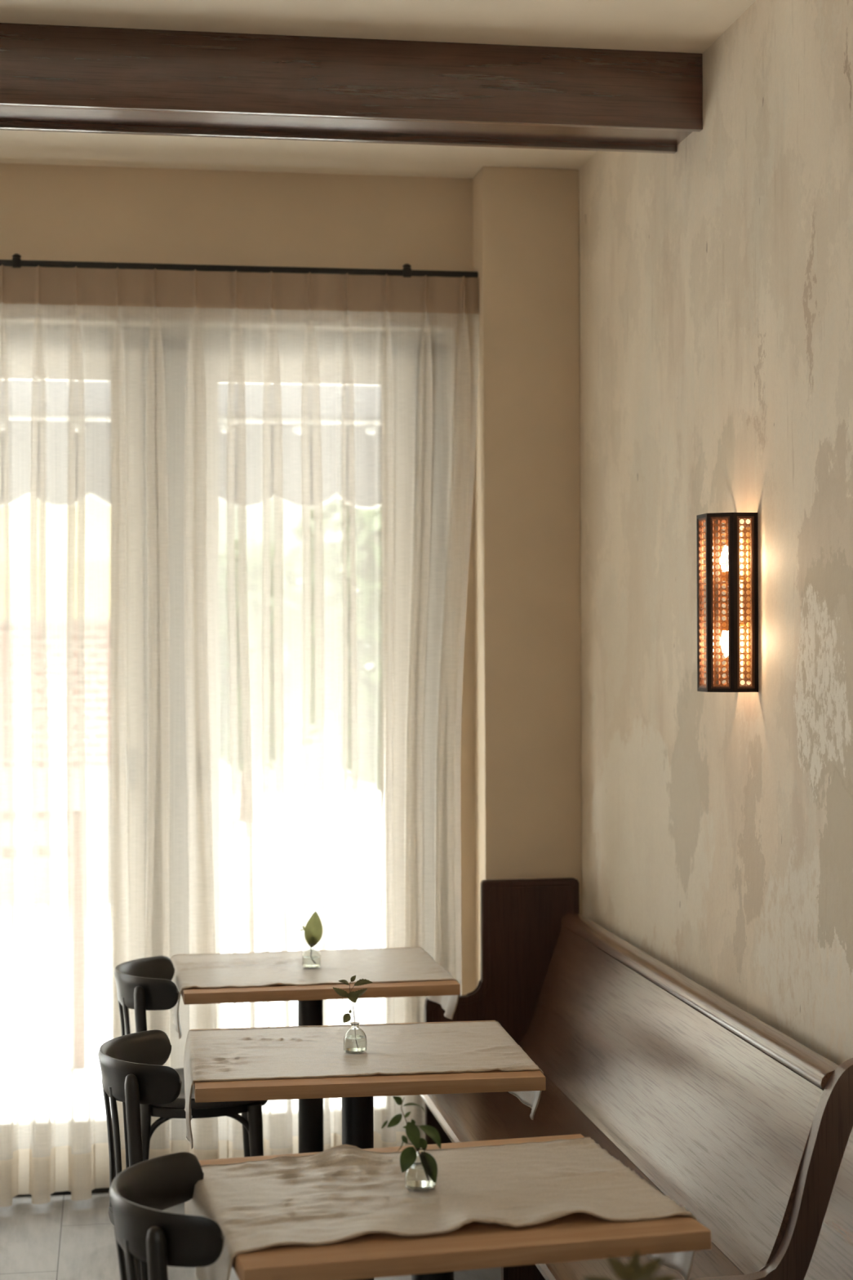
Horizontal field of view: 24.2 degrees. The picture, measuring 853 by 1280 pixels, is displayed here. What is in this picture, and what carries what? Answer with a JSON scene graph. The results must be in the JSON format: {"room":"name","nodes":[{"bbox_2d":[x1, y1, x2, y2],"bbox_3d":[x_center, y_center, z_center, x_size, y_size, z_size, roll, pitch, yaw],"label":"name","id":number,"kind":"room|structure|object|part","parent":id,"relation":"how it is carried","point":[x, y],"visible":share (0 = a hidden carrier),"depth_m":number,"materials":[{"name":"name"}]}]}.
{"room":"restaurant dining room","nodes":[
{"label":"restaurant dining room","id":0,"kind":"room"},
{"bbox_2d":[0,163,475,995],"bbox_3d":[-2.012,0.118,6.146,4.350,3.175,0.230,0,0,-9],"label":"wall","id":1,"kind":"structure","parent":0,"point":[48,212],"depth_m":6.27,"materials":[{"name":"beige paint"}]},
{"bbox_2d":[14,1187,109,1196],"bbox_3d":[-1.881,1.694,5.997,4.150,0.022,0.035,0,0,-9],"label":"trim","id":2,"kind":"structure","parent":1,"relation":"attached to","point":[100,1189],"depth_m":6.10,"materials":[{"name":"black metal"}]},
{"bbox_2d":[0,253,478,277],"bbox_3d":[-1.893,-1.151,5.991,4.147,0.044,0.114,0,0,-9],"label":"curtain rod","id":3,"kind":"object","parent":1,"relation":"attached to","point":[16,262],"visible":0.98,"depth_m":6.14,"materials":[{"name":"black metal"}]},
{"bbox_2d":[0,264,479,1207],"bbox_3d":[-0.868,0.267,6.030,2.126,2.823,0.193,0,0,-8],"label":"curtain","id":4,"kind":"object","parent":3,"relation":"hanging from","point":[236,508],"visible":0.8,"depth_m":6.11,"materials":[{"name":"white fabric"}]},
{"bbox_2d":[0,1192,501,1279],"bbox_3d":[-1.097,1.754,1.405,4.860,0.100,9.720,0,0,-9],"label":"floor","id":5,"kind":"structure","parent":0,"point":[63,1237],"depth_m":5.59,"materials":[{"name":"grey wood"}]},
{"bbox_2d":[97,1029,184,1279],"bbox_3d":[-0.507,1.300,4.415,0.435,0.801,0.423,0,0,-11],"label":"bentwood chair","id":6,"kind":"object","parent":5,"relation":"on","point":[133,1073],"visible":0.43,"depth_m":4.29,"materials":[{"name":"black wood"}]},
{"bbox_3d":[-0.503,1.260,4.415,0.403,0.024,0.403,0,0,-11],"label":"seat frame","id":7,"kind":"part","parent":6,"relation":"part of","materials":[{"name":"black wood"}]},
{"bbox_3d":[-0.679,1.311,4.545,0.046,0.780,0.038,0,0,36],"label":"leg","id":8,"kind":"part","parent":6,"relation":"part of","materials":[{"name":"black wood"}]},
{"bbox_3d":[-0.620,1.311,4.231,0.038,0.780,0.046,0,0,32],"label":"leg","id":9,"kind":"part","parent":6,"relation":"part of","materials":[{"name":"black wood"}]},
{"bbox_3d":[-0.638,0.948,4.390,0.172,0.096,0.423,0,0,-11],"label":"backrest","id":10,"kind":"part","parent":6,"relation":"part of","materials":[{"name":"black wood"}]},
{"bbox_3d":[-0.484,1.234,4.419,0.387,0.028,0.416,0,0,-11],"label":"seat","id":11,"kind":"part","parent":6,"relation":"part of","materials":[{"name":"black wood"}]},
{"bbox_2d":[109,1151,224,1279],"bbox_3d":[-0.308,1.300,3.317,0.435,0.801,0.423,0,0,-11],"label":"bentwood chair","id":12,"kind":"object","parent":5,"relation":"on","point":[139,1194],"visible":1,"depth_m":3.19,"materials":[{"name":"black wood"}]},
{"bbox_3d":[-0.481,1.311,3.446,0.046,0.780,0.038,0,0,36],"label":"leg","id":13,"kind":"part","parent":12,"relation":"part of","materials":[{"name":"black wood"}]},
{"bbox_3d":[-0.418,1.311,3.132,0.038,0.780,0.046,0,0,32],"label":"leg","id":14,"kind":"part","parent":12,"relation":"part of","materials":[{"name":"black wood"}]},
{"bbox_2d":[114,955,267,1160],"bbox_3d":[-0.641,1.300,5.487,0.435,0.801,0.423,0,0,-9],"label":"bentwood chair","id":15,"kind":"object","parent":5,"relation":"on","point":[144,984],"visible":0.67,"depth_m":5.32,"materials":[{"name":"black wood"}]},
{"bbox_3d":[-0.758,1.311,5.306,0.038,0.780,0.046,0,0,34],"label":"leg","id":16,"kind":"part","parent":15,"relation":"part of","materials":[{"name":"black wood"}]},
{"bbox_3d":[-0.772,0.948,5.466,0.172,0.096,0.423,0,0,-9],"label":"backrest","id":17,"kind":"part","parent":15,"relation":"part of","materials":[{"name":"black wood"}]},
{"bbox_3d":[-0.618,1.234,5.491,0.387,0.028,0.416,0,0,-9],"label":"seat","id":18,"kind":"part","parent":15,"relation":"part of","materials":[{"name":"black wood"}]},
{"bbox_3d":[-0.636,1.260,5.488,0.403,0.024,0.403,0,0,-9],"label":"seat frame","id":19,"kind":"part","parent":15,"relation":"part of","materials":[{"name":"black wood"}]},
{"bbox_3d":[-0.507,1.474,5.675,0.039,0.452,0.058,0,0,30],"label":"leg","id":20,"kind":"part","parent":15,"relation":"part of","materials":[{"name":"black wood"}]},
{"bbox_3d":[-0.456,1.474,5.349,0.058,0.452,0.039,0,0,42],"label":"leg","id":21,"kind":"part","parent":15,"relation":"part of","materials":[{"name":"black wood"}]},
{"bbox_2d":[181,980,460,1153],"bbox_3d":[-0.333,1.324,5.730,0.756,0.750,0.650,0,0,-10],"label":"cafe table","id":22,"kind":"object","parent":5,"relation":"on","point":[310,998],"visible":0.27,"depth_m":5.45,"materials":[{"name":"brown wood"}]},
{"bbox_2d":[170,946,458,1039],"bbox_3d":[-0.342,1.012,5.757,0.786,0.148,0.588,0,0,-10],"label":"tablecloth","id":23,"kind":"object","parent":22,"relation":"on","point":[257,969],"visible":0.8,"depth_m":5.71,"materials":[{"name":"beige fabric"}]},
{"bbox_2d":[302,943,320,968],"bbox_3d":[-0.332,0.910,5.734,0.052,0.070,0.052,0,0,-9],"label":"bud vase","id":24,"kind":"object","parent":23,"relation":"on","point":[311,957],"visible":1,"depth_m":5.71,"materials":[{"name":"clear glass"}]},
{"bbox_2d":[299,911,322,946],"bbox_3d":[-0.334,0.857,5.738,0.068,0.151,0.015,0,0,-17],"label":"leafy sprig","id":25,"kind":"object","parent":24,"relation":"in","point":[313,930],"visible":1,"depth_m":5.74,"materials":[{"name":"green plant"}]},
{"bbox_2d":[190,1020,546,1279],"bbox_3d":[-0.158,1.324,4.585,0.756,0.750,0.650,0,0,-8],"label":"cafe table","id":26,"kind":"object","parent":5,"relation":"on","point":[357,1093],"visible":0.44,"depth_m":4.29,"materials":[{"name":"brown wood"}]},
{"bbox_2d":[183,1021,543,1149],"bbox_3d":[-0.165,1.017,4.598,0.785,0.158,0.560,0,0,-8],"label":"tablecloth","id":27,"kind":"object","parent":26,"relation":"on","point":[393,1049],"visible":0.91,"depth_m":4.55,"materials":[{"name":"beige fabric"}]},
{"bbox_2d":[343,1022,366,1053],"bbox_3d":[-0.164,0.911,4.561,0.054,0.066,0.054,0,0,-9],"label":"bud vase","id":28,"kind":"object","parent":27,"relation":"on","point":[354,1039],"visible":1,"depth_m":4.54,"materials":[{"name":"clear glass"}]},
{"bbox_2d":[333,975,372,1023],"bbox_3d":[-0.169,0.852,4.553,0.091,0.168,0.026,0,0,3],"label":"leafy sprig","id":29,"kind":"object","parent":28,"relation":"in","point":[353,997],"visible":1,"depth_m":4.55,"materials":[{"name":"green plant"}]},
{"bbox_3d":[-0.170,0.858,4.559,0.024,0.156,0.002,0,0,-9],"label":"stem","id":30,"kind":"part","parent":29,"relation":"part of","materials":[{"name":"green plant"}]},
{"bbox_2d":[198,1133,711,1279],"bbox_3d":[0.012,1.323,3.409,0.756,0.750,0.650,0,0,-14],"label":"cafe table","id":31,"kind":"object","parent":5,"relation":"on","point":[576,1236],"visible":0.41,"depth_m":3.13,"materials":[{"name":"brown wood"}]},
{"bbox_2d":[184,1137,697,1279],"bbox_3d":[0.004,1.004,3.419,0.787,0.163,0.522,0,0,-14],"label":"tablecloth","id":32,"kind":"object","parent":31,"relation":"on","point":[342,1192],"visible":0.88,"depth_m":3.39,"materials":[{"name":"beige fabric"}]},
{"bbox_2d":[404,1146,436,1190],"bbox_3d":[-0.010,0.909,3.431,0.055,0.068,0.055,0,0,-9],"label":"bud vase","id":33,"kind":"object","parent":32,"relation":"on","point":[416,1178],"visible":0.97,"depth_m":3.41,"materials":[{"name":"clear glass"}]},
{"bbox_2d":[381,1096,440,1183],"bbox_3d":[-0.026,0.859,3.421,0.102,0.149,0.032,0,0,0],"label":"leafy sprig","id":34,"kind":"object","parent":33,"relation":"in","point":[408,1156],"visible":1,"depth_m":3.42,"materials":[{"name":"green plant"}]},
{"bbox_3d":[-0.021,0.860,3.430,0.045,0.144,0.006,0,0,-9],"label":"stem","id":35,"kind":"part","parent":34,"relation":"part of","materials":[{"name":"green plant"}]},
{"bbox_2d":[419,877,852,1279],"bbox_3d":[0.376,1.215,4.951,0.613,0.962,2.334,0,0,-9],"label":"bench","id":36,"kind":"object","parent":5,"relation":"on","point":[733,1119],"visible":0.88,"depth_m":4.76,"materials":[{"name":"brown wood"}]},
{"bbox_3d":[0.234,1.216,6.092,0.480,0.962,0.035,0,0,-9],"label":"panel","id":37,"kind":"part","parent":36,"relation":"part of","materials":[{"name":"brown wood"}]},
{"bbox_3d":[0.281,1.262,4.936,0.399,0.034,2.263,0,0,-9],"label":"seat","id":38,"kind":"part","parent":36,"relation":"part of","materials":[{"name":"brown wood"}]},
{"bbox_3d":[0.537,1.061,4.977,0.168,0.366,2.263,0,0,-9],"label":"backrest","id":39,"kind":"part","parent":36,"relation":"part of","materials":[{"name":"brown wood"}]},
{"bbox_3d":[0.621,0.855,4.990,0.064,0.035,2.263,0,0,-9],"label":"rail","id":40,"kind":"part","parent":36,"relation":"part of","materials":[{"name":"brown wood"}]},
{"bbox_3d":[0.556,1.254,3.816,0.613,0.884,0.036,0,0,-9],"label":"panel","id":41,"kind":"part","parent":36,"relation":"part of","materials":[{"name":"brown wood"}]},
{"bbox_2d":[804,1128,852,1279],"bbox_3d":[0.698,1.267,2.880,0.578,0.858,1.570,0,0,-9],"label":"pew","id":42,"kind":"object","parent":5,"relation":"on","point":[832,1259],"visible":1,"depth_m":3.62,"materials":[{"name":"brown wood"}]},
{"bbox_3d":[0.226,1.323,2.283,0.756,0.750,0.650,0,0,-9],"label":"cafe table","id":43,"kind":"object","parent":5,"relation":"on","visible":0},
{"bbox_3d":[0.220,1.011,2.287,0.786,0.148,0.537,0,0,-9],"label":"table runner","id":44,"kind":"object","parent":43,"relation":"on","visible":0},
{"bbox_3d":[0.229,0.911,2.253,0.054,0.066,0.054,0,0,-9],"label":"bud vase","id":45,"kind":"object","parent":44,"relation":"on","visible":0},
{"bbox_2d":[582,1249,676,1279],"bbox_3d":[0.231,0.813,2.252,0.110,0.244,0.022,0,0,-9],"label":"leafy sprig","id":46,"kind":"object","parent":45,"relation":"in","point":[633,1271],"visible":1,"depth_m":2.25,"materials":[{"name":"green plant"}]},
{"bbox_2d":[0,0,755,178],"bbox_3d":[-1.166,-1.573,1.435,4.760,0.245,9.800,0,0,-9],"label":"ceiling","id":47,"kind":"structure","parent":0,"point":[684,26],"depth_m":4.77,"materials":[{"name":"paint"}]},
{"bbox_2d":[0,22,702,153],"bbox_3d":[-1.633,-1.365,4.708,4.660,0.210,0.250,0,0,-9],"label":"ceiling beam","id":48,"kind":"structure","parent":47,"relation":"attached to","point":[60,78],"depth_m":4.84,"materials":[{"name":"brown wood"}]},
{"bbox_2d":[578,0,852,1065],"bbox_3d":[1.243,0.044,1.868,0.120,3.500,9.900,0,0,-9],"label":"wall","id":49,"kind":"structure","parent":0,"point":[716,272],"depth_m":4.71,"materials":[{"name":"paint"}]},
{"bbox_2d":[472,166,582,987],"bbox_3d":[0.302,0.108,6.427,0.310,3.175,0.400,0,0,-9],"label":"pillar","id":50,"kind":"structure","parent":49,"relation":"attached to","point":[526,238],"depth_m":6.23,"materials":[{"name":"beige paint"}]},
{"bbox_2d":[697,512,758,692],"bbox_3d":[0.692,-0.086,4.607,0.110,0.410,0.150,0,0,-9],"label":"wall sconce","id":51,"kind":"object","parent":49,"relation":"attached to","point":[721,565],"visible":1,"depth_m":4.55,"materials":[{"name":"black metal"}]},
{"bbox_3d":[0.640,-0.086,4.599,0.006,0.410,0.080,0,0,-9],"label":"frame","id":52,"kind":"part","parent":51,"relation":"part of","materials":[{"name":"black metal"}]},
{"bbox_3d":[0.642,-0.086,4.599,0.001,0.384,0.054,0,0,-9],"label":"cane panel","id":53,"kind":"part","parent":51,"relation":"part of","materials":[{"name":"brown wicker"}]},
{"bbox_3d":[0.657,-0.086,4.656,0.030,0.384,0.020,0,0,-9],"label":"cane panel","id":54,"kind":"part","parent":51,"relation":"part of","materials":[{"name":"brown wicker"}]},
{"bbox_3d":[0.656,-0.086,4.657,0.063,0.410,0.006,0,0,-43],"label":"frame","id":55,"kind":"part","parent":51,"relation":"part of","materials":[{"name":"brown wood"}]},
{"bbox_3d":[0.673,-0.086,4.549,0.055,0.410,0.040,0,0,-9],"label":"frame","id":56,"kind":"part","parent":51,"relation":"part of","materials":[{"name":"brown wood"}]},
{"bbox_3d":[0.706,-0.086,4.682,0.058,0.410,0.006,0,0,-9],"label":"frame","id":57,"kind":"part","parent":51,"relation":"part of","materials":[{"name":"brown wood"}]},
{"bbox_3d":[0.674,-0.086,4.550,0.030,0.384,0.020,0,0,-9],"label":"cane panel","id":58,"kind":"part","parent":51,"relation":"part of","materials":[{"name":"brown wicker"}]},
{"bbox_3d":[0.694,-0.189,4.608,0.029,0.061,0.029,0,0,-9],"label":"bulb","id":59,"kind":"part","parent":51,"relation":"part of","materials":[{"name":"white glass"}]},
{"bbox_3d":[0.706,-0.086,4.681,0.032,0.384,0.001,0,0,-9],"label":"cane panel","id":60,"kind":"part","parent":51,"relation":"part of","materials":[{"name":"brown wicker"}]},
{"bbox_3d":[0.695,0.010,4.608,0.029,0.061,0.029,0,0,-9],"label":"bulb","id":61,"kind":"part","parent":51,"relation":"part of","materials":[{"name":"white glass"}]},
{"bbox_2d":[721,571,744,581],"bbox_3d":[0.713,-0.147,4.611,0.059,0.021,0.022,0,0,-9],"label":"socket","id":62,"kind":"object","parent":51,"relation":"attached to","point":[723,573],"depth_m":4.60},
{"bbox_2d":[721,622,745,631],"bbox_3d":[0.713,-0.032,4.611,0.059,0.021,0.022,0,0,-9],"label":"socket","id":63,"kind":"object","parent":51,"relation":"attached to","point":[742,624],"depth_m":4.61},
{"bbox_3d":[0.728,-0.086,4.542,0.032,0.384,0.001,0,0,-9],"label":"cane panel","id":64,"kind":"part","parent":51,"relation":"part of","materials":[{"name":"beige wicker"}]},
{"bbox_3d":[0.728,-0.086,4.540,0.058,0.410,0.006,0,0,-9],"label":"frame","id":65,"kind":"part","parent":51,"relation":"part of","materials":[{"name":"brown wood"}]},
{"bbox_3d":[0.743,-0.086,4.615,0.006,0.350,0.040,0,0,-9],"label":"plate","id":66,"kind":"part","parent":51,"relation":"part of","materials":[{"name":"brown wicker"}]}
]}

